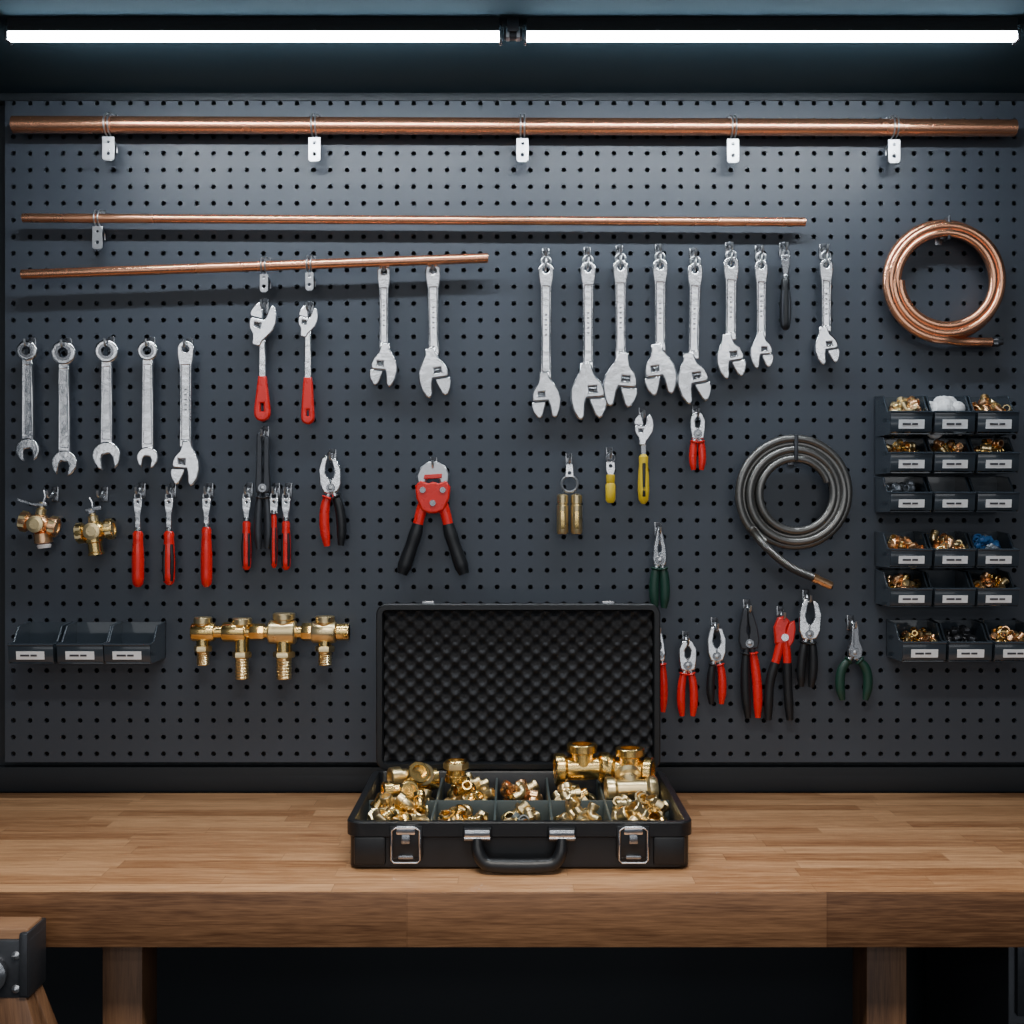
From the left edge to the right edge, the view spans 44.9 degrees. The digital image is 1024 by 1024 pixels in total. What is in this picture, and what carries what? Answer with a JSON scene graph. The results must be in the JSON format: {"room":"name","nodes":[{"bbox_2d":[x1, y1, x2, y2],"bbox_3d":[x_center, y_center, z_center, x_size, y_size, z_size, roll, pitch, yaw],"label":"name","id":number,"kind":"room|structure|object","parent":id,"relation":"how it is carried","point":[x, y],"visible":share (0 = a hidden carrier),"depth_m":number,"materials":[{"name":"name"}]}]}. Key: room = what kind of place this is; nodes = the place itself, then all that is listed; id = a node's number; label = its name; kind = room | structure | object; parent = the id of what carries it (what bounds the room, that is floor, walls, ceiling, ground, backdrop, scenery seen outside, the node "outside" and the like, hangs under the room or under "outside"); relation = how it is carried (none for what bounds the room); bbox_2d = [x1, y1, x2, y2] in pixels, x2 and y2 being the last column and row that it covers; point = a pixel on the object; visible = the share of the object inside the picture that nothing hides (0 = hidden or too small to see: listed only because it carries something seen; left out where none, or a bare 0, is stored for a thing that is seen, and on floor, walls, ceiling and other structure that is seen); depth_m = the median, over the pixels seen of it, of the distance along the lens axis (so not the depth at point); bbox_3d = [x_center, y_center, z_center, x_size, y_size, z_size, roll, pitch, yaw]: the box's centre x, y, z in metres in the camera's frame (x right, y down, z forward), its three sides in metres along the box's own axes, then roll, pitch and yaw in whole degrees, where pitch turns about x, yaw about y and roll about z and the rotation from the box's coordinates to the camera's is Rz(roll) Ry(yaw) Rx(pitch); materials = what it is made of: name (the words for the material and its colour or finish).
{"room":"plumbing workshop","nodes":[
{"label":"plumbing workshop","id":0,"kind":"room"},
{"bbox_2d":[0,105,1023,1023],"bbox_3d":[0.000,0.162,2.556,4.400,2.600,0.100,0,0,0],"label":"wall","id":1,"kind":"structure","parent":0,"point":[196,985],"depth_m":2.51,"materials":[{"name":"metal"}]},
{"bbox_2d":[0,93,1023,104],"bbox_3d":[0.000,-0.830,2.488,4.400,0.016,0.030,0,0,0],"label":"trim","id":2,"kind":"structure","parent":1,"relation":"attached to","point":[4,97],"depth_m":2.47,"materials":[{"name":"paint"}]},
{"bbox_2d":[0,765,1023,791],"bbox_3d":[0.000,0.537,2.494,4.000,0.050,0.020,0,0,0],"label":"trim","id":3,"kind":"structure","parent":1,"relation":"attached to","point":[13,778],"depth_m":2.48,"materials":[{"name":"paint"}]},
{"bbox_2d":[5,101,1023,761],"bbox_3d":[0.020,-0.168,2.490,2.068,1.336,0.029,0,0,0],"label":"pegboard","id":4,"kind":"object","parent":1,"relation":"attached to","point":[22,145],"visible":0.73,"depth_m":2.48,"materials":[{"name":"paint"}]},
{"bbox_2d":[16,340,40,461],"bbox_3d":[-0.956,-0.219,2.446,0.047,0.240,0.014,0,0,0],"label":"wrench","id":5,"kind":"object","parent":4,"relation":"attached to","point":[28,441],"visible":1,"depth_m":2.44,"materials":[{"name":"silver metal"}]},
{"bbox_2d":[17,490,60,548],"bbox_3d":[-0.934,0.015,2.439,0.082,0.116,0.047,0,0,0],"label":"valve","id":6,"kind":"object","parent":4,"relation":"attached to","point":[44,528],"visible":1,"depth_m":2.43,"materials":[{"name":"brown metal"}]},
{"bbox_2d":[7,621,72,663],"bbox_3d":[-0.921,0.254,2.419,0.088,0.074,0.108,0,0,0],"label":"storage bin","id":7,"kind":"object","parent":4,"relation":"attached to","point":[33,642],"visible":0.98,"depth_m":2.40,"materials":[{"name":"plastic"}]},
{"bbox_2d":[51,340,77,476],"bbox_3d":[-0.884,-0.204,2.446,0.052,0.269,0.014,0,0,0],"label":"wrench","id":8,"kind":"object","parent":4,"relation":"attached to","point":[64,454],"visible":1,"depth_m":2.44,"materials":[{"name":"silver metal"}]},
{"bbox_2d":[56,621,120,663],"bbox_3d":[-0.826,0.254,2.419,0.090,0.074,0.108,0,0,0],"label":"storage bin","id":9,"kind":"object","parent":4,"relation":"attached to","point":[81,642],"visible":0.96,"depth_m":2.40,"materials":[{"name":"plastic"}]},
{"bbox_2d":[73,497,116,555],"bbox_3d":[-0.822,0.029,2.439,0.078,0.117,0.047,0,0,0],"label":"valve","id":10,"kind":"object","parent":4,"relation":"attached to","point":[93,533],"visible":1,"depth_m":2.43,"materials":[{"name":"gold metal"}]},
{"bbox_2d":[92,210,105,249],"bbox_3d":[-0.817,-0.560,2.452,0.020,0.085,0.049,0,0,0],"label":"hook","id":11,"kind":"object","parent":4,"relation":"attached to","point":[96,236],"visible":1,"depth_m":2.44,"materials":[{"name":"metal"}]},
{"bbox_2d":[21,213,805,226],"bbox_3d":[-0.193,-0.576,2.441,1.542,0.026,0.018,0,0,0],"label":"copper pipe","id":12,"kind":"object","parent":11,"relation":"on","point":[25,217],"visible":1,"depth_m":2.43,"materials":[{"name":"brown metal"}]},
{"bbox_2d":[92,339,121,470],"bbox_3d":[-0.800,-0.211,2.446,0.057,0.260,0.014,0,0,0],"label":"wrench","id":13,"kind":"object","parent":4,"relation":"attached to","point":[106,446],"visible":1,"depth_m":2.44,"materials":[{"name":"silver metal"}]},
{"bbox_2d":[102,112,117,160],"bbox_3d":[-0.793,-0.741,2.444,0.024,0.102,0.063,0,0,0],"label":"hook","id":14,"kind":"object","parent":4,"relation":"attached to","point":[110,147],"visible":0.95,"depth_m":2.43,"materials":[{"name":"metal"}]},
{"bbox_2d":[10,116,1017,136],"bbox_3d":[0.004,-0.758,2.434,1.970,0.040,0.033,0,0,0],"label":"copper pipe","id":15,"kind":"object","parent":14,"relation":"on","point":[18,124],"visible":1,"depth_m":2.42,"materials":[{"name":"brown metal"}]},
{"bbox_2d":[103,621,165,663],"bbox_3d":[-0.736,0.254,2.419,0.090,0.074,0.108,0,0,0],"label":"storage bin","id":16,"kind":"object","parent":4,"relation":"attached to","point":[128,642],"visible":1,"depth_m":2.42,"materials":[{"name":"plastic"}]},
{"bbox_2d":[132,492,143,586],"bbox_3d":[-0.739,0.054,2.446,0.024,0.188,0.024,0,0,24],"label":"screwdriver","id":17,"kind":"object","parent":4,"relation":"attached to","point":[137,546],"visible":1,"depth_m":2.44,"materials":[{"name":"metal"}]},
{"bbox_2d":[137,340,158,468],"bbox_3d":[-0.719,-0.212,2.446,0.043,0.254,0.014,0,0,0],"label":"wrench","id":18,"kind":"object","parent":4,"relation":"attached to","point":[147,449],"visible":1,"depth_m":2.44,"materials":[{"name":"silver metal"}]},
{"bbox_2d":[165,483,175,497],"bbox_3d":[-0.678,-0.043,2.451,0.014,0.030,0.048,0,0,0],"label":"hook","id":19,"kind":"object","parent":4,"relation":"attached to","point":[172,487],"visible":0.91,"depth_m":2.47,"materials":[{"name":"metal"}]},
{"bbox_2d":[162,492,175,584],"bbox_3d":[-0.678,0.052,2.446,0.024,0.184,0.024,0,0,0],"label":"screwdriver","id":20,"kind":"object","parent":19,"relation":"hanging from","point":[168,555],"visible":1,"depth_m":2.44,"materials":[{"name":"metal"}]},
{"bbox_2d":[170,340,200,485],"bbox_3d":[-0.645,-0.195,2.446,0.058,0.288,0.015,0,0,0],"label":"wrench","id":21,"kind":"object","parent":4,"relation":"attached to","point":[187,458],"visible":1,"depth_m":2.44,"materials":[{"name":"silver metal"}]},
{"bbox_2d":[201,492,211,586],"bbox_3d":[-0.604,0.054,2.446,0.023,0.188,0.023,0,0,24],"label":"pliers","id":22,"kind":"object","parent":4,"relation":"attached to","point":[206,542],"visible":1,"depth_m":2.44,"materials":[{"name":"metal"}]},
{"bbox_2d":[243,483,252,497],"bbox_3d":[-0.525,-0.043,2.451,0.014,0.030,0.048,0,0,0],"label":"hook","id":23,"kind":"object","parent":4,"relation":"attached to","point":[249,486],"visible":0.98,"depth_m":2.47,"materials":[{"name":"metal"}]},
{"bbox_2d":[241,492,251,569],"bbox_3d":[-0.525,0.037,2.446,0.019,0.154,0.019,0,0,0],"label":"screwdriver","id":24,"kind":"object","parent":23,"relation":"hanging from","point":[246,543],"visible":1,"depth_m":2.44,"materials":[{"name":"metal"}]},
{"bbox_2d":[254,433,271,548],"bbox_3d":[-0.492,-0.042,2.445,0.037,0.230,0.020,0,0,0],"label":"pliers","id":25,"kind":"object","parent":4,"relation":"hanging from","point":[262,483],"visible":1,"depth_m":2.44,"materials":[{"name":"metal"}]},
{"bbox_2d":[260,298,268,313],"bbox_3d":[-0.493,-0.411,2.451,0.014,0.030,0.048,0,0,0],"label":"hook","id":26,"kind":"object","parent":4,"relation":"attached to","point":[264,301],"visible":0.93,"depth_m":2.47,"materials":[{"name":"metal"}]},
{"bbox_2d":[249,302,277,421],"bbox_3d":[-0.491,-0.296,2.446,0.055,0.235,0.016,0,0,0],"label":"wrench","id":27,"kind":"object","parent":26,"relation":"hanging from","point":[261,329],"visible":1,"depth_m":2.44,"materials":[{"name":"silver metal"}]},
{"bbox_2d":[260,257,271,292],"bbox_3d":[-0.487,-0.469,2.445,0.016,0.077,0.061,0,0,0],"label":"hook","id":28,"kind":"object","parent":4,"relation":"attached to","point":[264,279],"visible":1,"depth_m":2.43,"materials":[{"name":"metal"}]},
{"bbox_2d":[20,253,487,278],"bbox_3d":[-0.504,-0.482,2.429,0.915,0.052,0.019,0,0,0],"label":"copper pipe","id":29,"kind":"object","parent":28,"relation":"on","point":[476,257],"visible":1,"depth_m":2.42,"materials":[{"name":"brown metal"}]},
{"bbox_2d":[190,612,349,679],"bbox_3d":[-0.474,0.263,2.441,0.308,0.130,0.066,0,0,0],"label":"brass manifold","id":30,"kind":"object","parent":4,"relation":"attached to","point":[283,631],"visible":1,"depth_m":2.42,"materials":[{"name":"metal"}]},
{"bbox_2d":[283,483,291,497],"bbox_3d":[-0.447,-0.043,2.451,0.014,0.030,0.048,0,0,0],"label":"hook","id":31,"kind":"object","parent":4,"relation":"attached to","point":[288,486],"visible":1,"depth_m":2.47,"materials":[{"name":"metal"}]},
{"bbox_2d":[281,492,290,569],"bbox_3d":[-0.447,0.037,2.446,0.019,0.154,0.019,0,0,0],"label":"screwdriver","id":32,"kind":"object","parent":31,"relation":"hanging from","point":[285,538],"visible":1,"depth_m":2.44,"materials":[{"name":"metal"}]},
{"bbox_2d":[298,306,318,424],"bbox_3d":[-0.402,-0.290,2.446,0.040,0.234,0.016,0,0,0],"label":"wrench","id":33,"kind":"object","parent":4,"relation":"attached to","point":[307,324],"visible":1,"depth_m":2.44,"materials":[{"name":"silver metal"}]},
{"bbox_2d":[319,456,346,546],"bbox_3d":[-0.354,-0.021,2.446,0.055,0.180,0.023,0,0,0],"label":"pliers","id":34,"kind":"object","parent":4,"relation":"attached to","point":[330,487],"visible":1,"depth_m":2.44,"materials":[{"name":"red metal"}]},
{"bbox_2d":[430,265,435,273],"bbox_3d":[-0.156,-0.485,2.451,0.014,0.030,0.048,0,0,0],"label":"hook","id":35,"kind":"object","parent":4,"relation":"attached to","point":[432,266],"visible":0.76,"depth_m":2.47,"materials":[{"name":"metal"}]},
{"bbox_2d":[418,265,451,398],"bbox_3d":[-0.152,-0.357,2.446,0.066,0.267,0.015,0,0,0],"label":"wrench","id":36,"kind":"object","parent":35,"relation":"hanging from","point":[432,367],"visible":1,"depth_m":2.44,"materials":[{"name":"silver metal"}]},
{"bbox_2d":[430,457,436,467],"bbox_3d":[-0.156,-0.095,2.451,0.014,0.030,0.048,0,0,0],"label":"hook","id":37,"kind":"object","parent":4,"relation":"attached to","point":[432,459],"visible":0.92,"depth_m":2.47,"materials":[{"name":"metal"}]},
{"bbox_2d":[397,462,468,575],"bbox_3d":[-0.156,0.013,2.446,0.142,0.225,0.024,0,0,0],"label":"cutter","id":38,"kind":"object","parent":37,"relation":"hanging from","point":[433,497],"visible":1,"depth_m":2.44,"materials":[{"name":"metal"}]},
{"bbox_2d":[531,256,560,418],"bbox_3d":[0.068,-0.345,2.446,0.059,0.323,0.024,0,0,0],"label":"wrench","id":39,"kind":"object","parent":4,"relation":"attached to","point":[545,390],"visible":1,"depth_m":2.44,"materials":[{"name":"silver metal"}]},
{"bbox_2d":[557,464,581,533],"bbox_3d":[0.114,-0.026,2.446,0.051,0.138,0.023,0,0,0],"label":"brass fitting","id":40,"kind":"object","parent":4,"relation":"attached to","point":[562,499],"visible":1,"depth_m":2.44,"materials":[{"name":"metal"}]},
{"bbox_2d":[570,255,606,420],"bbox_3d":[0.152,-0.345,2.446,0.074,0.329,0.024,0,0,0],"label":"wrench","id":41,"kind":"object","parent":4,"relation":"attached to","point":[586,385],"visible":1,"depth_m":2.44,"materials":[{"name":"silver metal"}]},
{"bbox_2d":[616,245,622,259],"bbox_3d":[0.214,-0.518,2.451,0.014,0.030,0.048,0,0,0],"label":"hook","id":42,"kind":"object","parent":4,"relation":"attached to","point":[619,248],"visible":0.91,"depth_m":2.47,"materials":[{"name":"metal"}]},
{"bbox_2d":[603,253,637,407],"bbox_3d":[0.214,-0.359,2.446,0.070,0.308,0.024,0,0,0],"label":"wrench","id":43,"kind":"object","parent":42,"relation":"hanging from","point":[620,373],"visible":1,"depth_m":2.44,"materials":[{"name":"silver metal"}]},
{"bbox_2d":[633,414,653,503],"bbox_3d":[0.260,-0.105,2.446,0.039,0.178,0.023,0,0,0],"label":"wrench","id":44,"kind":"object","parent":4,"relation":"attached to","point":[643,432],"visible":1,"depth_m":2.44,"materials":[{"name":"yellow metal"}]},
{"bbox_2d":[655,244,661,258],"bbox_3d":[0.292,-0.520,2.451,0.014,0.030,0.048,0,0,0],"label":"hook","id":45,"kind":"object","parent":4,"relation":"attached to","point":[658,247],"visible":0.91,"depth_m":2.47,"materials":[{"name":"metal"}]},
{"bbox_2d":[644,252,676,395],"bbox_3d":[0.293,-0.372,2.446,0.065,0.286,0.024,0,0,0],"label":"wrench","id":46,"kind":"object","parent":45,"relation":"hanging from","point":[659,363],"visible":1,"depth_m":2.44,"materials":[{"name":"silver metal"}]},
{"bbox_2d":[649,530,669,607],"bbox_3d":[0.291,0.113,2.446,0.042,0.155,0.023,0,0,0],"label":"pliers","id":47,"kind":"object","parent":4,"relation":"attached to","point":[659,559],"visible":0.97,"depth_m":2.44,"materials":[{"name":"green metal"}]},
{"bbox_2d":[677,640,697,715],"bbox_3d":[0.347,0.328,2.445,0.042,0.151,0.020,0,0,0],"label":"pliers","id":48,"kind":"object","parent":4,"relation":"attached to","point":[686,664],"visible":1,"depth_m":2.44,"materials":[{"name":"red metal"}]},
{"bbox_2d":[689,248,696,262],"bbox_3d":[0.362,-0.512,2.451,0.014,0.030,0.048,0,0,0],"label":"hook","id":49,"kind":"object","parent":4,"relation":"attached to","point":[692,251],"visible":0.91,"depth_m":2.47,"materials":[{"name":"metal"}]},
{"bbox_2d":[677,256,711,404],"bbox_3d":[0.360,-0.359,2.446,0.069,0.296,0.024,0,0,0],"label":"wrench","id":50,"kind":"object","parent":49,"relation":"hanging from","point":[690,372],"visible":1,"depth_m":2.44,"materials":[{"name":"silver metal"}]},
{"bbox_2d":[689,412,705,469],"bbox_3d":[0.366,-0.141,2.445,0.034,0.116,0.019,0,0,0],"label":"pliers","id":51,"kind":"object","parent":4,"relation":"hanging from","point":[697,434],"visible":1,"depth_m":2.44,"materials":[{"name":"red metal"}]},
{"bbox_2d":[706,626,726,703],"bbox_3d":[0.404,0.302,2.445,0.040,0.156,0.020,0,0,0],"label":"pliers","id":52,"kind":"object","parent":4,"relation":"attached to","point":[716,655],"visible":1,"depth_m":2.44,"materials":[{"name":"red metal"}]},
{"bbox_2d":[725,242,733,256],"bbox_3d":[0.433,-0.524,2.451,0.014,0.030,0.048,0,0,0],"label":"hook","id":53,"kind":"object","parent":4,"relation":"attached to","point":[728,245],"visible":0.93,"depth_m":2.47,"materials":[{"name":"metal"}]},
{"bbox_2d":[716,250,745,379],"bbox_3d":[0.433,-0.390,2.446,0.059,0.258,0.024,0,0,0],"label":"wrench","id":54,"kind":"object","parent":53,"relation":"hanging from","point":[728,351],"visible":1,"depth_m":2.44,"materials":[{"name":"silver metal"}]},
{"bbox_2d":[738,608,762,718],"bbox_3d":[0.471,0.298,2.446,0.047,0.219,0.022,0,0,0],"label":"pliers","id":55,"kind":"object","parent":4,"relation":"attached to","point":[747,642],"visible":1,"depth_m":2.44,"materials":[{"name":"metal"}]},
{"bbox_2d":[749,252,773,368],"bbox_3d":[0.493,-0.399,2.446,0.047,0.233,0.024,0,0,0],"label":"wrench","id":56,"kind":"object","parent":4,"relation":"attached to","point":[760,346],"visible":1,"depth_m":2.44,"materials":[{"name":"silver metal"}]},
{"bbox_2d":[764,615,795,720],"bbox_3d":[0.529,0.308,2.446,0.062,0.207,0.020,0,0,0],"label":"pliers","id":57,"kind":"object","parent":4,"relation":"attached to","point":[784,630],"visible":1,"depth_m":2.44,"materials":[{"name":"red metal"}]},
{"bbox_2d":[780,249,790,329],"bbox_3d":[0.540,-0.440,2.446,0.021,0.160,0.020,0,0,0],"label":"tool","id":58,"kind":"object","parent":4,"relation":"attached to","point":[785,297],"visible":1,"depth_m":2.44,"materials":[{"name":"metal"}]},
{"bbox_2d":[802,589,811,604],"bbox_3d":[0.587,0.170,2.451,0.014,0.030,0.048,0,0,0],"label":"hook","id":59,"kind":"object","parent":4,"relation":"attached to","point":[805,592],"visible":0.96,"depth_m":2.47,"materials":[{"name":"metal"}]},
{"bbox_2d":[796,597,821,687],"bbox_3d":[0.587,0.258,2.446,0.049,0.178,0.021,0,0,0],"label":"pliers","id":60,"kind":"object","parent":59,"relation":"hanging from","point":[808,632],"visible":1,"depth_m":2.44,"materials":[{"name":"silver metal"}]},
{"bbox_2d":[814,251,839,365],"bbox_3d":[0.622,-0.403,2.446,0.050,0.228,0.024,0,0,0],"label":"wrench","id":61,"kind":"object","parent":4,"relation":"attached to","point":[824,341],"visible":1,"depth_m":2.44,"materials":[{"name":"silver metal"}]},
{"bbox_2d":[835,623,872,700],"bbox_3d":[0.676,0.296,2.446,0.075,0.153,0.022,0,0,0],"label":"pliers","id":62,"kind":"object","parent":4,"relation":"attached to","point":[854,649],"visible":1,"depth_m":2.44,"materials":[{"name":"metal"}]},
{"bbox_2d":[874,569,932,606],"bbox_3d":[0.764,0.148,2.419,0.080,0.068,0.108,0,0,0],"label":"storage bin","id":63,"kind":"object","parent":4,"relation":"attached to","point":[893,588],"visible":1,"depth_m":2.40,"materials":[{"name":"plastic"}]},
{"bbox_2d":[874,476,932,511],"bbox_3d":[0.764,-0.036,2.419,0.080,0.072,0.108,0,0,0],"label":"storage bin","id":64,"kind":"object","parent":4,"relation":"attached to","point":[892,494],"visible":1,"depth_m":2.40,"materials":[{"name":"plastic"}]},
{"bbox_2d":[874,437,932,474],"bbox_3d":[0.764,-0.112,2.419,0.080,0.075,0.108,0,0,0],"label":"storage bin","id":65,"kind":"object","parent":4,"relation":"attached to","point":[895,456],"visible":1,"depth_m":2.40,"materials":[{"name":"plastic"}]},
{"bbox_2d":[874,531,932,568],"bbox_3d":[0.764,0.074,2.419,0.080,0.073,0.108,0,0,0],"label":"storage bin","id":66,"kind":"object","parent":4,"relation":"attached to","point":[911,550],"visible":1,"depth_m":2.39,"materials":[{"name":"plastic"}]},
{"bbox_2d":[874,395,932,438],"bbox_3d":[0.764,-0.188,2.419,0.080,0.086,0.109,0,0,0],"label":"storage bin","id":67,"kind":"object","parent":4,"relation":"attached to","point":[910,416],"visible":1,"depth_m":2.38,"materials":[{"name":"plastic"}]},
{"bbox_2d":[886,619,946,661],"bbox_3d":[0.789,0.251,2.419,0.084,0.074,0.108,0,0,0],"label":"storage bin","id":68,"kind":"object","parent":4,"relation":"attached to","point":[906,640],"visible":1,"depth_m":2.40,"materials":[{"name":"plastic"}]},
{"bbox_2d":[935,237,945,245],"bbox_3d":[0.852,-0.547,2.451,0.014,0.030,0.048,0,0,0],"label":"hook","id":69,"kind":"object","parent":4,"relation":"attached to","point":[938,241],"visible":0.54,"depth_m":2.47,"materials":[{"name":"metal"}]},
{"bbox_2d":[882,216,1005,346],"bbox_3d":[0.851,-0.452,2.436,0.245,0.256,0.038,0,0,0],"label":"coil","id":70,"kind":"object","parent":69,"relation":"hanging from","point":[956,333],"visible":1,"depth_m":2.42,"materials":[{"name":"metal"}]},
{"bbox_2d":[917,569,975,606],"bbox_3d":[0.848,0.148,2.419,0.078,0.068,0.108,0,0,0],"label":"storage bin","id":71,"kind":"object","parent":4,"relation":"attached to","point":[951,588],"visible":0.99,"depth_m":2.38,"materials":[{"name":"plastic"}]},
{"bbox_2d":[917,437,975,474],"bbox_3d":[0.848,-0.112,2.419,0.078,0.075,0.108,0,0,0],"label":"storage bin","id":72,"kind":"object","parent":4,"relation":"attached to","point":[950,456],"visible":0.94,"depth_m":2.38,"materials":[{"name":"plastic"}]},
{"bbox_2d":[917,529,975,567],"bbox_3d":[0.847,0.071,2.419,0.079,0.073,0.108,0,0,0],"label":"storage bin","id":73,"kind":"object","parent":4,"relation":"attached to","point":[950,549],"visible":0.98,"depth_m":2.38,"materials":[{"name":"plastic"}]},
{"bbox_2d":[918,476,975,511],"bbox_3d":[0.848,-0.036,2.419,0.078,0.072,0.108,0,0,0],"label":"storage bin","id":74,"kind":"object","parent":4,"relation":"attached to","point":[950,494],"visible":0.91,"depth_m":2.38,"materials":[{"name":"plastic"}]},
{"bbox_2d":[918,395,975,438],"bbox_3d":[0.846,-0.187,2.419,0.087,0.090,0.109,0,0,0],"label":"storage bin","id":75,"kind":"object","parent":4,"relation":"attached to","point":[951,416],"visible":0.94,"depth_m":2.38,"materials":[{"name":"plastic"}]},
{"bbox_2d":[930,619,992,661],"bbox_3d":[0.877,0.251,2.419,0.084,0.074,0.108,0,0,0],"label":"storage bin","id":76,"kind":"object","parent":4,"relation":"attached to","point":[967,641],"visible":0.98,"depth_m":2.39,"materials":[{"name":"plastic"}]},
{"bbox_2d":[958,569,1019,606],"bbox_3d":[0.931,0.148,2.419,0.080,0.068,0.108,0,0,0],"label":"storage bin","id":77,"kind":"object","parent":4,"relation":"attached to","point":[994,588],"visible":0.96,"depth_m":2.38,"materials":[{"name":"plastic"}]},
{"bbox_2d":[958,437,1019,474],"bbox_3d":[0.931,-0.112,2.419,0.080,0.076,0.108,0,0,0],"label":"storage bin","id":78,"kind":"object","parent":4,"relation":"attached to","point":[993,456],"visible":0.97,"depth_m":2.38,"materials":[{"name":"plastic"}]},
{"bbox_2d":[958,531,1019,567],"bbox_3d":[0.931,0.073,2.419,0.080,0.071,0.108,0,0,0],"label":"storage bin","id":79,"kind":"object","parent":4,"relation":"attached to","point":[996,549],"visible":0.92,"depth_m":2.38,"materials":[{"name":"plastic"}]},
{"bbox_2d":[960,476,1019,511],"bbox_3d":[0.931,-0.036,2.419,0.080,0.072,0.108,0,0,0],"label":"storage bin","id":80,"kind":"object","parent":4,"relation":"attached to","point":[993,494],"visible":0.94,"depth_m":2.38,"materials":[{"name":"plastic"}]},
{"bbox_2d":[960,394,1019,436],"bbox_3d":[0.929,-0.191,2.419,0.083,0.082,0.109,0,0,0],"label":"storage bin","id":81,"kind":"object","parent":4,"relation":"attached to","point":[996,416],"visible":0.88,"depth_m":2.38,"materials":[{"name":"plastic"}]},
{"bbox_2d":[974,619,1023,661],"bbox_3d":[0.965,0.251,2.419,0.084,0.074,0.108,0,0,0],"label":"storage bin","id":82,"kind":"object","parent":4,"relation":"attached to","point":[1007,636],"visible":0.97,"depth_m":2.39,"materials":[{"name":"plastic"}]},
{"bbox_3d":[0.557,-0.109,2.451,0.014,0.030,0.048,0,0,0],"label":"hook","id":83,"kind":"object","parent":4,"relation":"attached to","visible":0},
{"bbox_2d":[735,434,852,588],"bbox_3d":[0.554,-0.001,2.428,0.234,0.304,0.048,0,0,0],"label":"coil","id":84,"kind":"object","parent":83,"relation":"hanging from","point":[753,475],"visible":1,"depth_m":2.43,"materials":[{"name":"metal"}]},
{"bbox_3d":[-0.253,-0.483,2.451,0.014,0.030,0.048,0,0,0],"label":"hook","id":85,"kind":"object","parent":4,"relation":"attached to","visible":0},
{"bbox_2d":[369,267,397,386],"bbox_3d":[-0.254,-0.366,2.446,0.056,0.240,0.015,0,0,0],"label":"wrench","id":86,"kind":"object","parent":85,"relation":"hanging from","point":[384,360],"visible":1,"depth_m":2.44,"materials":[{"name":"silver metal"}]},
{"bbox_2d":[0,0,1023,92],"bbox_3d":[0.000,-0.888,1.876,4.400,0.100,1.500,0,0,0],"label":"ceiling","id":87,"kind":"structure","parent":0,"point":[25,67],"depth_m":2.27,"materials":[{"name":"paint"}]},
{"bbox_2d":[4,17,502,45],"bbox_3d":[-0.439,-0.819,2.113,0.845,0.038,0.032,0,0,0],"label":"recessed light","id":88,"kind":"object","parent":87,"relation":"in","point":[17,29],"visible":1,"depth_m":2.10,"materials":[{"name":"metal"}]},
{"bbox_2d":[523,17,1020,45],"bbox_3d":[0.441,-0.819,2.113,0.843,0.038,0.032,0,0,0],"label":"recessed light","id":89,"kind":"object","parent":87,"relation":"in","point":[537,29],"visible":1,"depth_m":2.10,"materials":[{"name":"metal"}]},
{"bbox_3d":[0.000,1.512,1.176,4.400,0.100,3.000,0,0,0],"label":"floor","id":90,"kind":"structure","parent":0,"visible":0},
{"bbox_2d":[0,917,57,1023],"bbox_3d":[-1.012,1.030,1.716,1.231,0.886,0.238,0,0,0],"label":"sawhorse","id":91,"kind":"object","parent":90,"relation":"on","point":[23,997],"visible":1,"depth_m":1.74,"materials":[{"name":"brown wood"}]},
{"bbox_2d":[0,793,1023,1023],"bbox_3d":[0.000,1.012,2.163,2.602,0.900,0.675,0,0,0],"label":"workbench","id":92,"kind":"object","parent":90,"relation":"on","point":[128,875],"visible":0.92,"depth_m":1.90,"materials":[{"name":"brown wood"}]},
{"bbox_2d":[347,601,690,873],"bbox_3d":[0.012,0.364,2.143,0.546,0.394,0.470,0,0,0],"label":"case","id":93,"kind":"object","parent":92,"relation":"on","point":[503,689],"visible":0.98,"depth_m":2.34,"materials":[{"name":"plastic"}]},
{"bbox_2d":[367,773,669,819],"bbox_3d":[0.015,0.508,2.142,0.509,0.091,0.355,0,0,0],"label":"fittings","id":94,"kind":"object","parent":93,"relation":"in","point":[646,806],"visible":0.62,"depth_m":2.07,"materials":[{"name":"gold metal"}]},
{"bbox_2d":[405,761,439,789],"bbox_3d":[-0.161,0.470,2.203,0.068,0.060,0.070,0,0,-25],"label":"fitting","id":95,"kind":"object","parent":94,"relation":"on","point":[419,776],"visible":0.83,"depth_m":2.18,"materials":[{"name":"gold metal"}]},
{"bbox_2d":[443,758,468,783],"bbox_3d":[-0.101,0.466,2.226,0.046,0.040,0.040,0,0,0],"label":"fitting","id":96,"kind":"object","parent":94,"relation":"on","point":[455,768],"visible":0.99,"depth_m":2.21,"materials":[{"name":"gold metal"}]},
{"bbox_2d":[553,741,610,783],"bbox_3d":[0.127,0.455,2.241,0.100,0.072,0.055,0,0,-6],"label":"fitting","id":97,"kind":"object","parent":94,"relation":"on","point":[581,765],"visible":0.92,"depth_m":2.22,"materials":[{"name":"gold metal"}]},
{"bbox_2d":[605,745,655,778],"bbox_3d":[0.213,0.459,2.231,0.084,0.068,0.053,0,0,18],"label":"fitting","id":98,"kind":"object","parent":94,"relation":"on","point":[627,754],"visible":0.73,"depth_m":2.21,"materials":[{"name":"gold metal"}]},
{"bbox_2d":[604,765,658,799],"bbox_3d":[0.207,0.478,2.177,0.090,0.063,0.069,0,0,-5],"label":"fitting","id":99,"kind":"object","parent":94,"relation":"on","point":[627,781],"visible":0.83,"depth_m":2.15,"materials":[{"name":"gold metal"}]},
{"bbox_2d":[926,947,1023,1023],"bbox_3d":[0.990,1.062,2.184,0.380,0.780,0.423,0,0,0],"label":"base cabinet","id":100,"kind":"object","parent":90,"relation":"on","point":[965,985],"visible":0.44,"depth_m":2.14,"materials":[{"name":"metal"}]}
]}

